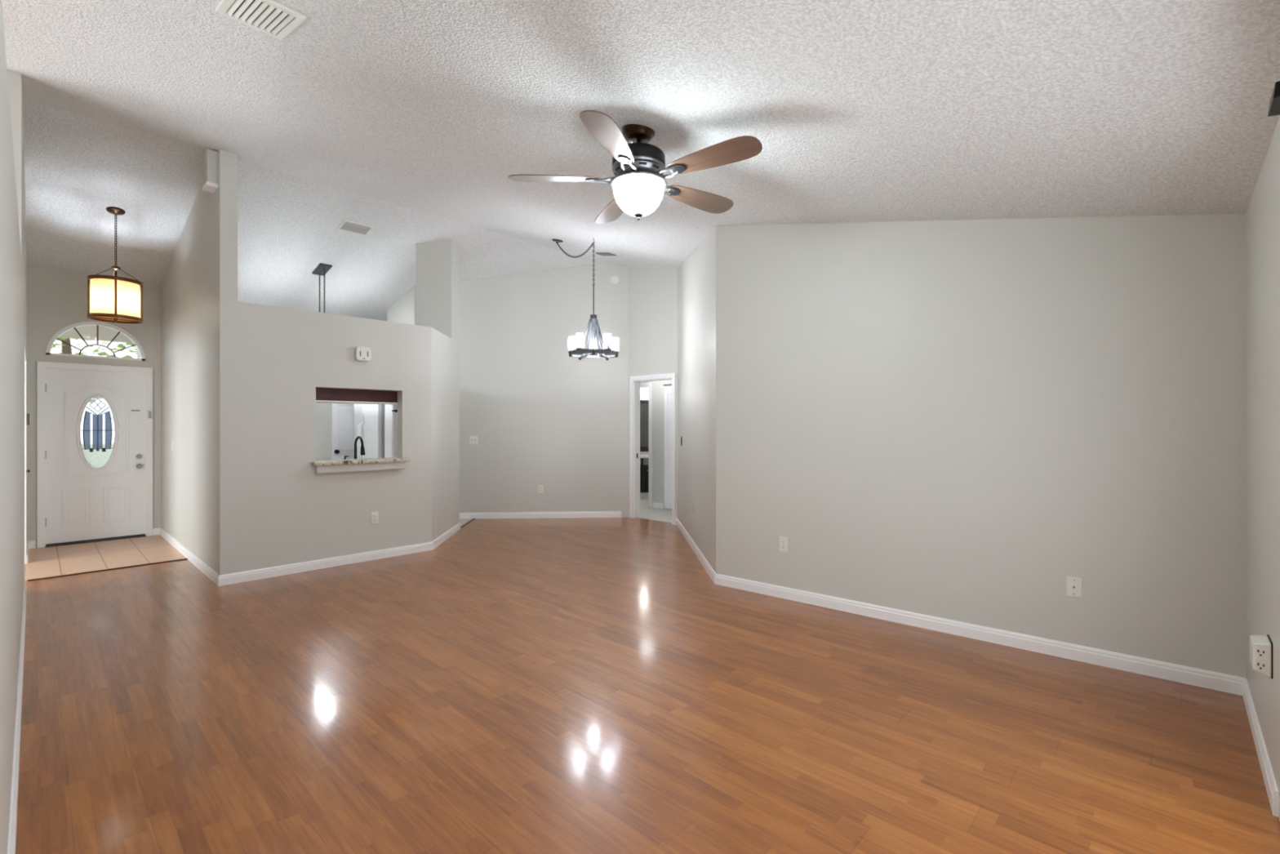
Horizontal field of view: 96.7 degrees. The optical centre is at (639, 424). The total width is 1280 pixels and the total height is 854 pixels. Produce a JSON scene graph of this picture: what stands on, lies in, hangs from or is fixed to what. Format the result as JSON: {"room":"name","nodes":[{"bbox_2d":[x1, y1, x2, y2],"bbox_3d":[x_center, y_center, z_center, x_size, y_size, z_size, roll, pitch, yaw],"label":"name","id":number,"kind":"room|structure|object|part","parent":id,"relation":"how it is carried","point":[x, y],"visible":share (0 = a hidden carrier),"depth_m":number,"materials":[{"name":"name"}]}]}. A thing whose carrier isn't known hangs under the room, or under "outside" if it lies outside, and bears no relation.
{"room":"living room","nodes":[
{"label":"living room","id":0,"kind":"room"},
{"bbox_2d":[0,0,26,853],"bbox_3d":[-3.393,-0.510,3.027,9.870,3.900,0.120,0,0,43],"label":"wall","id":1,"kind":"structure","parent":0,"point":[10,241],"depth_m":2.01,"materials":[{"name":"beige paint"}]},
{"bbox_2d":[7,582,26,853],"bbox_3d":[-2.451,1.345,2.232,7.170,0.090,0.018,0,0,43],"label":"baseboard","id":2,"kind":"structure","parent":1,"relation":"attached to","point":[14,795],"depth_m":2.32,"materials":[{"name":"white paint"}]},
{"bbox_2d":[24,348,26,564],"bbox_3d":[-5.656,0.370,5.152,1.500,2.040,0.124,0,0,43],"label":"door frame","id":3,"kind":"structure","parent":1,"relation":"in","point":[24,348],"depth_m":5.69,"materials":[{"name":"white paint"}]},
{"bbox_2d":[26,541,28,563],"bbox_3d":[-6.508,1.345,6.042,0.960,0.090,0.018,0,0,43],"label":"baseboard","id":4,"kind":"structure","parent":1,"relation":"attached to","point":[27,547],"depth_m":5.82,"materials":[{"name":"white paint"}]},
{"bbox_2d":[26,413,31,425],"bbox_3d":[-6.516,-0.060,6.062,0.120,0.120,0.031,0,0,43],"label":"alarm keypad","id":5,"kind":"object","parent":1,"relation":"attached to","point":[28,415],"visible":1,"depth_m":6.02,"materials":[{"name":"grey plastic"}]},
{"bbox_2d":[26,265,160,547],"bbox_3d":[-6.510,-0.190,6.829,0.120,3.259,1.156,0,0,43],"label":"wall","id":6,"kind":"structure","parent":0,"point":[57,299],"depth_m":6.57,"materials":[{"name":"beige paint"}]},
{"bbox_2d":[27,540,35,548],"bbox_3d":[-6.835,1.345,6.388,0.018,0.090,0.068,0,0,43],"label":"baseboard","id":7,"kind":"structure","parent":6,"relation":"attached to","point":[32,544],"depth_m":6.39,"materials":[{"name":"white paint"}]},
{"bbox_2d":[37,361,152,547],"bbox_3d":[-6.500,0.337,6.817,0.150,2.107,0.994,0,0,43],"label":"door frame","id":8,"kind":"structure","parent":6,"relation":"in","point":[42,366],"depth_m":6.69,"materials":[{"name":"white paint"}]},
{"bbox_2d":[44,368,145,545],"bbox_3d":[-6.474,0.362,6.786,0.105,2.016,0.874,0,0,43],"label":"front door","id":9,"kind":"structure","parent":8,"relation":"attached to","point":[84,502],"depth_m":6.77,"materials":[{"name":"white paint"}]},
{"bbox_3d":[-6.474,0.338,6.793,0.007,1.664,0.604,0,0,43],"label":"moulding","id":10,"kind":"part","parent":9,"relation":"part of","materials":[{"name":"white paint"}]},
{"bbox_3d":[-6.471,0.086,6.790,0.015,0.928,0.368,0,0,43],"label":"oval frame","id":11,"kind":"part","parent":9,"relation":"part of","materials":[{"name":"white glass"}]},
{"bbox_3d":[-6.489,0.061,6.807,0.003,0.460,0.244,0,0,43],"label":"blue pane","id":12,"kind":"part","parent":9,"relation":"part of","materials":[{"name":"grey glass"}]},
{"bbox_3d":[-6.199,0.510,7.045,0.060,0.061,0.061,0,0,43],"label":"knob","id":13,"kind":"part","parent":9,"relation":"part of","materials":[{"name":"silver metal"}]},
{"bbox_2d":[45,321,145,360],"bbox_3d":[-6.501,-1.015,6.819,0.110,0.430,0.860,0,0,43],"label":"window","id":14,"kind":"structure","parent":6,"relation":"in","point":[65,329],"depth_m":6.79,"materials":[{"name":"white paint"}]},
{"bbox_2d":[152,527,160,535],"bbox_3d":[-6.094,1.345,7.177,0.018,0.090,0.080,0,0,43],"label":"baseboard","id":15,"kind":"structure","parent":6,"relation":"attached to","point":[155,531],"depth_m":7.17,"materials":[{"name":"white paint"}]},
{"bbox_2d":[58,325,133,343],"bbox_3d":[-8.367,-1.485,7.583,3.620,0.150,3.200,0,0,43],"label":"ceiling","id":16,"kind":"structure","parent":0,"point":[87,332],"depth_m":8.85,"materials":[{"name":"paint"}]},
{"bbox_2d":[137,349,140,358],"bbox_3d":[-7.507,-0.010,8.819,3.180,2.800,0.140,0,0,43],"label":"wall","id":17,"kind":"structure","parent":0,"point":[138,353],"depth_m":9.73,"materials":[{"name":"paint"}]},
{"bbox_2d":[160,149,237,575],"bbox_3d":[-4.969,-0.510,6.263,3.780,3.900,0.128,0,0,43],"label":"wall","id":18,"kind":"structure","parent":0,"point":[199,283],"depth_m":5.39,"materials":[{"name":"beige paint"}]},
{"bbox_2d":[160,527,219,585],"bbox_3d":[-4.851,1.345,6.058,3.354,0.090,0.018,0,0,43],"label":"baseboard","id":19,"kind":"structure","parent":18,"relation":"attached to","point":[197,562],"depth_m":5.71,"materials":[{"name":"white paint"}]},
{"bbox_2d":[202,148,217,193],"bbox_3d":[-3.773,-2.245,4.995,0.176,0.350,0.083,0,0,43],"label":"wall box","id":20,"kind":"object","parent":18,"relation":"attached to","point":[211,157],"visible":1,"depth_m":4.95,"materials":[{"name":"beige paint"}]},
{"bbox_3d":[-3.773,-2.086,4.995,0.176,0.032,0.083,0,0,43],"label":"panel","id":21,"kind":"part","parent":20,"relation":"part of","materials":[{"name":"white paint"}]},
{"bbox_2d":[315,402,331,460],"bbox_3d":[-5.031,-0.144,9.046,0.120,3.169,4.100,0,0,43],"label":"wall","id":22,"kind":"structure","parent":0,"point":[323,410],"depth_m":8.99,"materials":[{"name":"beige paint"}]},
{"bbox_2d":[331,403,354,459],"bbox_3d":[-4.612,0.370,9.324,0.100,2.020,0.790,0,0,43],"label":"kitchen door","id":23,"kind":"structure","parent":22,"relation":"in","point":[342,414],"depth_m":9.15,"materials":[{"name":"white paint"}]},
{"bbox_3d":[-4.616,0.330,9.329,0.010,1.746,0.606,0,0,43],"label":"moulding","id":24,"kind":"part","parent":23,"relation":"part of","materials":[{"name":"white paint"}]},
{"bbox_2d":[237,301,431,572],"bbox_3d":[-2.979,0.175,5.717,0.130,2.530,1.803,0,0,43],"label":"wall","id":25,"kind":"structure","parent":0,"point":[289,513],"depth_m":5.46,"materials":[{"name":"beige paint"}]},
{"bbox_2d":[217,542,432,586],"bbox_3d":[-2.978,1.345,5.623,0.018,0.090,1.950,0,0,43],"label":"baseboard","id":26,"kind":"structure","parent":25,"relation":"attached to","point":[242,576],"depth_m":5.48,"materials":[{"name":"white paint"}]},
{"bbox_2d":[315,387,397,404],"bbox_3d":[-3.068,-0.590,5.968,0.327,0.720,1.240,0,0,43],"label":"upper cabinet","id":27,"kind":"object","parent":25,"relation":"attached to","point":[327,395],"visible":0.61,"depth_m":5.89,"materials":[{"name":"brown wood"}]},
{"bbox_3d":[-3.052,-0.236,5.953,0.284,0.013,1.240,0,0,43],"label":"rail","id":28,"kind":"part","parent":27,"relation":"part of","materials":[{"name":"white paint"}]},
{"bbox_2d":[311,457,409,473],"bbox_3d":[-2.841,0.406,5.784,0.251,0.112,0.917,0,0,43],"label":"bar ledge","id":29,"kind":"object","parent":25,"relation":"attached to","point":[389,463],"visible":1,"depth_m":5.68,"materials":[{"name":"stone"}]},
{"bbox_2d":[311,457,409,465],"bbox_3d":[-2.841,0.367,5.784,0.251,0.034,0.917,0,0,43],"label":"countertop","id":30,"kind":"structure","parent":29,"relation":"on","point":[329,462],"depth_m":5.68,"materials":[{"name":"stone"}]},
{"bbox_2d":[355,346,371,360],"bbox_3d":[-2.808,-0.720,5.772,0.044,0.138,0.142,0,0,43],"label":"door chime","id":31,"kind":"object","parent":25,"relation":"attached to","point":[362,353],"visible":1,"depth_m":5.76,"materials":[{"name":"grey plastic"}]},
{"bbox_2d":[371,511,378,524],"bbox_3d":[-2.737,0.959,5.873,0.010,0.118,0.072,0,0,43],"label":"wall outlet","id":32,"kind":"object","parent":25,"relation":"attached to","point":[375,515],"visible":1,"depth_m":5.87,"materials":[{"name":"white plastic"}]},
{"bbox_2d":[386,284,415,324],"bbox_3d":[-3.602,-0.320,8.691,0.950,3.519,0.120,0,0,43],"label":"wall pier","id":33,"kind":"object","parent":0,"point":[402,310],"visible":0.25,"depth_m":8.55,"materials":[{"name":"beige paint"}]},
{"bbox_2d":[415,239,459,342],"bbox_3d":[-2.616,-0.493,7.377,0.441,3.766,0.402,0,0,-4],"label":"wall column","id":34,"kind":"structure","parent":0,"point":[437,262],"depth_m":7.18,"materials":[{"name":"beige paint"}]},
{"bbox_2d":[431,327,459,541],"bbox_3d":[-2.426,0.175,6.961,0.120,2.530,1.260,0,0,-4],"label":"wall","id":35,"kind":"structure","parent":0,"point":[445,350],"depth_m":6.90,"materials":[{"name":"beige paint"}]},
{"bbox_2d":[431,522,460,549],"bbox_3d":[-2.361,1.345,6.962,0.018,0.090,1.266,0,0,-4],"label":"baseboard","id":36,"kind":"structure","parent":35,"relation":"attached to","point":[452,531],"depth_m":6.88,"materials":[{"name":"white paint"}]},
{"bbox_2d":[459,263,628,517],"bbox_3d":[-1.767,-0.510,8.540,3.212,3.900,0.120,0,0,-3],"label":"wall","id":37,"kind":"structure","parent":0,"point":[539,414],"depth_m":8.50,"materials":[{"name":"beige paint"}]},
{"bbox_2d":[461,518,475,527],"bbox_3d":[-2.441,1.385,8.089,0.030,0.009,0.675,0,0,-3],"label":"trim","id":38,"kind":"structure","parent":37,"relation":"attached to","point":[472,519],"depth_m":8.04,"materials":[{"name":"wood"}]},
{"bbox_2d":[469,435,477,444],"bbox_3d":[-2.465,0.222,8.432,0.118,0.118,0.018,0,0,-3],"label":"light switch","id":39,"kind":"object","parent":37,"relation":"attached to","point":[473,439],"visible":1,"depth_m":8.43,"materials":[{"name":"white plastic"}]},
{"bbox_2d":[459,511,621,518],"bbox_3d":[-1.825,1.345,8.472,3.088,0.090,0.018,0,0,-3],"label":"baseboard","id":40,"kind":"structure","parent":37,"relation":"attached to","point":[606,513],"depth_m":8.48,"materials":[{"name":"white paint"}]},
{"bbox_2d":[538,484,542,493],"bbox_3d":[-1.481,0.956,8.493,0.072,0.118,0.010,0,0,-3],"label":"wall outlet","id":41,"kind":"object","parent":37,"relation":"attached to","point":[540,486],"visible":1,"depth_m":8.49,"materials":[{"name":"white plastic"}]},
{"bbox_2d":[610,275,619,284],"bbox_3d":[-0.374,-2.182,8.538,0.140,0.140,0.047,0,0,-3],"label":"smoke detector","id":42,"kind":"object","parent":37,"relation":"attached to","point":[615,279],"visible":1,"depth_m":8.53,"materials":[{"name":"white plastic"}]},
{"bbox_2d":[1,0,1279,320],"bbox_3d":[-2.337,-1.800,4.596,10.900,1.561,9.100,0,0,43],"label":"ceiling","id":43,"kind":"structure","parent":0,"point":[411,121],"depth_m":2.86,"materials":[{"name":"white paint"}]},
{"bbox_2d":[87,206,142,324],"bbox_3d":[-5.218,-1.593,5.663,0.412,1.122,0.412,0,0,43],"label":"lantern pendant","id":44,"kind":"object","parent":43,"relation":"hanging from","point":[113,299],"visible":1,"depth_m":5.55,"materials":[{"name":"beige glass"}]},
{"bbox_3d":[-5.218,-1.244,5.663,0.368,0.363,0.368,0,0,43],"label":"lamp shade","id":45,"kind":"part","parent":44,"relation":"part of","materials":[{"name":"white glass"}]},
{"bbox_3d":[-5.218,-1.840,5.663,0.018,0.545,0.018,0,0,43],"label":"chain","id":46,"kind":"part","parent":44,"relation":"part of","materials":[{"name":"brown metal"}]},
{"bbox_3d":[-5.218,-1.496,5.663,0.072,0.172,0.072,0,0,43],"label":"stem","id":47,"kind":"part","parent":44,"relation":"part of","materials":[{"name":"brown metal"}]},
{"bbox_2d":[97,316,135,321],"bbox_3d":[-5.218,-1.064,5.663,0.366,0.004,0.366,0,0,43],"label":"diffuser","id":48,"kind":"object","parent":44,"relation":"attached to","point":[99,318],"depth_m":5.65,"materials":[{"name":"white"}]},
{"bbox_2d":[215,0,306,39],"bbox_3d":[-1.575,-1.705,2.360,0.340,0.082,0.245,0,0,43],"label":"ceiling vent","id":49,"kind":"object","parent":43,"relation":"in","point":[272,18],"visible":1,"depth_m":2.36,"materials":[{"name":"white plastic"}]},
{"bbox_2d":[311,262,332,312],"bbox_3d":[-4.162,-1.390,7.445,0.816,1.376,0.276,0,0,43],"label":"light","id":50,"kind":"object","parent":43,"relation":"hanging from","point":[321,269],"visible":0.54,"depth_m":7.41,"materials":[{"name":"black metal"}]},
{"bbox_3d":[-4.227,-1.517,7.506,0.018,0.988,0.018,0,0,43],"label":"chain","id":51,"kind":"part","parent":50,"relation":"part of","materials":[{"name":"metal"}]},
{"bbox_3d":[-4.096,-1.536,7.383,0.018,1.025,0.018,0,0,43],"label":"chain","id":52,"kind":"part","parent":50,"relation":"part of","materials":[{"name":"metal"}]},
{"bbox_2d":[337,218,374,235],"bbox_3d":[-3.294,-2.285,6.599,0.242,0.062,0.335,0,0,43],"label":"ceiling vent","id":53,"kind":"object","parent":43,"relation":"in","point":[347,225],"visible":1,"depth_m":6.59,"materials":[{"name":"white plastic"}]},
{"bbox_2d":[551,239,618,359],"bbox_3d":[-0.716,-1.535,6.662,1.110,1.544,0.590,0,0,43],"label":"chandelier","id":54,"kind":"object","parent":43,"relation":"hanging from","point":[593,324],"visible":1,"depth_m":6.47,"materials":[{"name":"dark grey metal"},{"name":"frosted white glass"}]},
{"bbox_3d":[-0.775,-2.114,6.774,0.025,0.273,0.750,0,0,-42],"label":"swag chain","id":55,"kind":"part","parent":54,"relation":"part of","materials":[{"name":"black metal"}]},
{"bbox_3d":[-0.530,-1.413,6.499,0.013,0.365,0.013,0,0,43],"label":"stem","id":56,"kind":"part","parent":54,"relation":"part of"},
{"bbox_3d":[-0.530,-1.837,6.499,0.019,0.508,0.019,0,0,43],"label":"hanging chain","id":57,"kind":"part","parent":54,"relation":"part of","materials":[{"name":"metal"}]},
{"bbox_2d":[595,252,616,256],"bbox_3d":[-0.455,-2.271,7.567,0.256,0.065,0.145,0,0,43],"label":"ceiling vent","id":58,"kind":"object","parent":43,"relation":"in","point":[597,253],"visible":1,"depth_m":7.53,"materials":[{"name":"grey plastic"}]},
{"bbox_2d":[507,110,762,223],"bbox_3d":[0.034,-1.350,3.040,1.311,0.504,1.314,0,0,43],"label":"ceiling fan","id":59,"kind":"object","parent":43,"relation":"hanging from","point":[638,184],"visible":0.99,"depth_m":2.93,"materials":[{"name":"brown wood"}]},
{"bbox_3d":[-0.451,-1.313,3.030,0.497,0.038,0.157,0,0,-1],"label":"blade","id":60,"kind":"part","parent":59,"relation":"part of","materials":[{"name":"brown wood"}]},
{"bbox_3d":[-0.255,-1.305,3.035,0.076,0.020,0.067,0,0,-1],"label":"blade plate","id":61,"kind":"part","parent":59,"relation":"part of","materials":[{"name":"metal"}]},
{"bbox_3d":[-0.173,-1.306,3.037,0.140,0.040,0.076,0,0,-1],"label":"blade arm","id":62,"kind":"part","parent":59,"relation":"part of","materials":[{"name":"grey metal"}]},
{"bbox_3d":[-0.134,-1.313,2.616,0.157,0.038,0.497,0,0,17],"label":"blade","id":63,"kind":"part","parent":59,"relation":"part of","materials":[{"name":"brown wood"}]},
{"bbox_3d":[-0.154,-1.313,3.459,0.157,0.038,0.497,0,0,-19],"label":"blade","id":64,"kind":"part","parent":59,"relation":"part of","materials":[{"name":"brown wood"}]},
{"bbox_3d":[-0.078,-1.305,2.803,0.067,0.020,0.076,0,0,17],"label":"blade plate","id":65,"kind":"part","parent":59,"relation":"part of","materials":[{"name":"metal"}]},
{"bbox_3d":[-0.055,-1.306,2.882,0.076,0.040,0.140,0,0,17],"label":"blade arm","id":66,"kind":"part","parent":59,"relation":"part of","materials":[{"name":"grey metal"}]},
{"bbox_3d":[-0.007,-1.337,3.041,0.288,0.075,0.288,0,0,43],"label":"motor","id":67,"kind":"part","parent":59,"relation":"part of","materials":[{"name":"grey metal"}]},
{"bbox_3d":[-0.007,-1.204,3.041,0.272,0.163,0.272,0,0,43],"label":"lamp shade","id":68,"kind":"part","parent":59,"relation":"part of","materials":[{"name":"white glass"}]},
{"bbox_3d":[0.130,-1.306,2.946,0.140,0.040,0.076,0,0,35],"label":"blade arm","id":69,"kind":"part","parent":59,"relation":"part of","materials":[{"name":"grey metal"}]},
{"bbox_3d":[0.125,-1.306,3.142,0.140,0.040,0.076,0,0,-37],"label":"blade arm","id":70,"kind":"part","parent":59,"relation":"part of","materials":[{"name":"grey metal"}]},
{"bbox_3d":[0.190,-1.305,3.192,0.076,0.020,0.067,0,0,-37],"label":"blade plate","id":71,"kind":"part","parent":59,"relation":"part of","materials":[{"name":"metal"}]},
{"bbox_3d":[0.197,-1.305,2.901,0.076,0.020,0.067,0,0,35],"label":"blade plate","id":72,"kind":"part","parent":59,"relation":"part of","materials":[{"name":"metal"}]},
{"bbox_3d":[0.345,-1.313,3.310,0.497,0.038,0.157,0,0,-37],"label":"blade","id":73,"kind":"part","parent":59,"relation":"part of","materials":[{"name":"brown wood"}]},
{"bbox_3d":[0.358,-1.313,2.789,0.497,0.038,0.157,0,0,35],"label":"blade","id":74,"kind":"part","parent":59,"relation":"part of","materials":[{"name":"brown wood"}]},
{"bbox_2d":[640,387,648,454],"bbox_3d":[-0.118,0.185,11.418,1.650,2.510,0.120,0,0,-8],"label":"wall","id":75,"kind":"structure","parent":0,"point":[646,396],"depth_m":11.39,"materials":[{"name":"beige paint"}]},
{"bbox_2d":[640,400,648,451],"bbox_3d":[-0.032,0.015,11.354,1.000,1.030,0.030,0,0,-8],"label":"bathroom mirror","id":76,"kind":"object","parent":75,"relation":"attached to","point":[643,403],"visible":0.02,"depth_m":11.37,"materials":[{"name":"black mirror"}]},
{"bbox_2d":[640,387,648,397],"bbox_3d":[-0.023,-0.655,11.290,0.840,0.210,0.159,0,0,-8],"label":"vanity light","id":77,"kind":"object","parent":75,"relation":"attached to","point":[643,391],"visible":0.09,"depth_m":11.25,"materials":[{"name":"white glass"}]},
{"bbox_2d":[15,497,1279,853],"bbox_3d":[-1.256,1.448,5.638,10.450,0.124,12.100,0,0,43],"label":"floor","id":78,"kind":"structure","parent":0,"point":[564,685],"depth_m":2.67,"materials":[{"name":"laminate"}]},
{"bbox_2d":[26,558,187,581],"bbox_3d":[-5.076,1.385,5.484,0.028,0.009,1.130,0,0,43],"label":"trim","id":79,"kind":"structure","parent":78,"relation":"on","point":[182,558],"depth_m":5.43,"materials":[{"name":"wood"}]},
{"bbox_2d":[354,403,384,458],"bbox_3d":[-3.749,0.520,8.293,0.860,1.740,0.623,0,0,43],"label":"refrigerator","id":80,"kind":"object","parent":78,"relation":"on","point":[369,419],"visible":0.23,"depth_m":8.00,"materials":[{"name":"white metal"}]},
{"bbox_3d":[-4.083,0.490,8.313,0.345,1.680,0.060,0,0,43],"label":"freezer door","id":81,"kind":"part","parent":80,"relation":"part of","materials":[{"name":"white metal"}]},
{"bbox_3d":[-4.021,0.360,8.171,0.026,0.835,0.073,0,0,43],"label":"handle","id":82,"kind":"part","parent":80,"relation":"part of","materials":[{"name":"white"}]},
{"bbox_3d":[-3.967,0.360,8.120,0.026,0.835,0.073,0,0,43],"label":"handle","id":83,"kind":"part","parent":80,"relation":"part of","materials":[{"name":"white"}]},
{"bbox_3d":[-3.766,0.490,8.016,0.505,1.680,0.060,0,0,43],"label":"fridge door","id":84,"kind":"part","parent":80,"relation":"part of","materials":[{"name":"white metal"}]},
{"bbox_2d":[384,404,397,457],"bbox_3d":[-3.251,0.375,7.871,0.304,2.030,0.476,0,0,43],"label":"pantry cabinet","id":85,"kind":"object","parent":78,"relation":"on","point":[390,411],"visible":0.12,"depth_m":7.69,"materials":[{"name":"white paint"}]},
{"bbox_3d":[-3.179,0.330,7.821,0.018,1.920,0.440,0,0,43],"label":"door","id":86,"kind":"part","parent":85,"relation":"part of","materials":[{"name":"white paint"}]},
{"bbox_3d":[-3.170,-0.105,7.813,0.008,0.912,0.332,0,0,43],"label":"moulding","id":87,"kind":"part","parent":85,"relation":"part of","materials":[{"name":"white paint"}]},
{"bbox_2d":[640,454,648,497],"bbox_3d":[0.007,0.990,11.091,1.240,0.800,0.552,0,0,-8],"label":"bathroom vanity","id":88,"kind":"object","parent":78,"relation":"on","point":[643,458],"visible":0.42,"depth_m":10.86,"materials":[{"name":"black paint"}]},
{"bbox_3d":[-0.254,1.025,10.807,0.560,0.470,0.018,0,0,-8],"label":"door","id":89,"kind":"part","parent":88,"relation":"part of","materials":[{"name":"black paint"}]},
{"bbox_2d":[640,454,648,457],"bbox_3d":[0.005,0.610,11.102,1.240,0.040,0.530,0,0,-8],"label":"countertop","id":90,"kind":"structure","parent":88,"relation":"on","point":[641,455],"depth_m":10.85,"materials":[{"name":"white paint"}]},
{"bbox_3d":[0.340,0.700,10.895,0.560,0.120,0.018,0,0,-9],"label":"drawer","id":91,"kind":"part","parent":88,"relation":"part of","materials":[{"name":"grey wood"}]},
{"bbox_3d":[0.340,1.025,10.895,0.560,0.470,0.018,0,0,-9],"label":"door","id":92,"kind":"part","parent":88,"relation":"part of","materials":[{"name":"black paint"}]},
{"bbox_3d":[-3.360,0.938,5.885,0.625,0.905,1.500,0,0,43],"label":"countertop","id":93,"kind":"structure","parent":78,"relation":"on","visible":0},
{"bbox_2d":[354,435,364,458],"bbox_3d":[-2.957,0.301,6.023,0.085,0.367,0.221,0,0,0],"label":"kitchen faucet","id":94,"kind":"object","parent":93,"relation":"on","point":[362,450],"visible":0.56,"depth_m":6.01,"materials":[{"name":"black metal"}]},
{"bbox_2d":[628,266,677,518],"bbox_3d":[0.188,-0.491,8.315,1.030,3.863,0.120,0,0,43],"label":"wall","id":95,"kind":"structure","parent":0,"point":[652,291],"depth_m":8.25,"materials":[{"name":"beige paint"}]},
{"bbox_2d":[629,373,675,524],"bbox_3d":[0.216,0.332,8.276,0.879,2.117,0.148,0,0,43],"label":"door frame","id":96,"kind":"structure","parent":95,"relation":"in","point":[634,381],"depth_m":8.49,"materials":[{"name":"white paint"}]},
{"bbox_2d":[640,379,671,509],"bbox_3d":[0.008,0.185,9.869,4.500,2.510,0.120,0,0,43],"label":"wall","id":97,"kind":"structure","parent":0,"point":[658,388],"depth_m":9.51,"materials":[{"name":"beige paint"}]},
{"bbox_2d":[640,382,652,506],"bbox_3d":[-0.067,0.334,9.928,0.834,2.112,0.148,0,0,43],"label":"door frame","id":98,"kind":"structure","parent":97,"relation":"in","point":[647,384],"depth_m":9.60,"materials":[{"name":"white paint"}]},
{"bbox_2d":[652,502,663,508],"bbox_3d":[0.303,1.345,9.504,0.230,0.090,0.018,0,0,43],"label":"baseboard","id":99,"kind":"structure","parent":97,"relation":"attached to","point":[660,505],"depth_m":9.49,"materials":[{"name":"white paint"}]},
{"bbox_2d":[663,384,671,509],"bbox_3d":[0.697,0.352,9.099,0.840,2.035,0.036,0,0,43],"label":"closet door","id":100,"kind":"structure","parent":97,"relation":"in","point":[668,389],"depth_m":9.30,"materials":[{"name":"white paint"}]},
{"bbox_3d":[0.540,0.380,9.227,0.275,1.800,0.007,0,0,43],"label":"moulding","id":101,"kind":"part","parent":100,"relation":"part of","materials":[{"name":"white paint"}]},
{"bbox_2d":[677,226,715,573],"bbox_3d":[0.654,-0.385,6.453,0.120,3.651,2.941,0,0,-3],"label":"wall","id":102,"kind":"structure","parent":0,"point":[696,275],"depth_m":6.06,"materials":[{"name":"beige paint"}]},
{"bbox_2d":[676,518,715,582],"bbox_3d":[0.589,1.345,6.447,0.018,0.090,2.947,0,0,-3],"label":"baseboard","id":103,"kind":"structure","parent":102,"relation":"attached to","point":[708,567],"depth_m":5.97,"materials":[{"name":"white paint"}]},
{"bbox_2d":[715,213,1246,677],"bbox_3d":[1.986,-0.168,3.950,3.350,3.215,0.120,0,0,40],"label":"wall","id":104,"kind":"structure","parent":0,"point":[962,420],"depth_m":3.61,"materials":[{"name":"beige paint"}]},
{"bbox_2d":[779,536,787,551],"bbox_3d":[1.152,0.957,4.567,0.072,0.118,0.010,0,0,40],"label":"wall outlet","id":105,"kind":"object","parent":104,"relation":"attached to","point":[783,540],"visible":1,"depth_m":4.56,"materials":[{"name":"white plastic"}]},
{"bbox_2d":[714,573,1246,695],"bbox_3d":[1.884,1.345,3.950,3.206,0.090,0.018,0,0,40],"label":"baseboard","id":106,"kind":"structure","parent":104,"relation":"attached to","point":[1220,682],"depth_m":3.56,"materials":[{"name":"white paint"}]},
{"bbox_2d":[1066,576,1081,597],"bbox_3d":[2.571,0.960,3.370,0.072,0.118,0.015,0,0,40],"label":"plate","id":107,"kind":"object","parent":104,"relation":"attached to","point":[1073,584],"visible":1,"depth_m":3.37,"materials":[{"name":"white plastic"}]},
{"bbox_2d":[1246,115,1279,820],"bbox_3d":[0.857,0.162,0.430,0.120,2.557,7.000,0,0,43],"label":"wall","id":108,"kind":"structure","parent":0,"point":[1263,213],"depth_m":2.34,"materials":[{"name":"beige paint"}]},
{"bbox_2d":[1242,678,1278,817],"bbox_3d":[2.685,1.345,2.472,0.018,0.090,1.240,0,0,43],"label":"baseboard","id":109,"kind":"structure","parent":108,"relation":"attached to","point":[1271,786],"depth_m":2.31,"materials":[{"name":"white paint"}]},
{"bbox_2d":[1249,634,1272,678],"bbox_3d":[2.396,0.885,2.194,0.053,0.132,0.130,0,0,43],"label":"electrical outlet","id":110,"kind":"object","parent":108,"relation":"attached to","point":[1260,646],"visible":1,"depth_m":2.15,"materials":[{"name":"plastic"}]},
{"bbox_3d":[2.413,0.885,2.178,0.006,0.132,0.124,0,0,43],"label":"plate","id":111,"kind":"part","parent":110,"relation":"part of","materials":[{"name":"plastic"}]},
{"bbox_2d":[1267,80,1279,116],"bbox_3d":[1.672,-0.825,1.448,0.090,0.130,0.140,0,0,43],"label":"wall bracket","id":112,"kind":"object","parent":108,"relation":"attached to","point":[1274,104],"visible":1,"depth_m":1.46,"materials":[{"name":"black metal"}]},
{"label":"outside","id":113,"kind":"structure","parent":0,"visible":0},
{"bbox_2d":[81,443,113,467],"bbox_3d":[-26.680,1.515,25.054,46.800,0.150,60.000,0,0,43],"label":"lawn","id":114,"kind":"structure","parent":113,"point":[96,459],"depth_m":26.45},
{"bbox_2d":[50,337,137,403],"bbox_3d":[-17.076,-1.583,16.865,5.143,6.058,5.075,0,0,43],"label":"leafy tree","id":115,"kind":"object","parent":114,"relation":"on","point":[66,348],"visible":0.1,"depth_m":16.90,"materials":[{"name":"green plant"}]}
]}

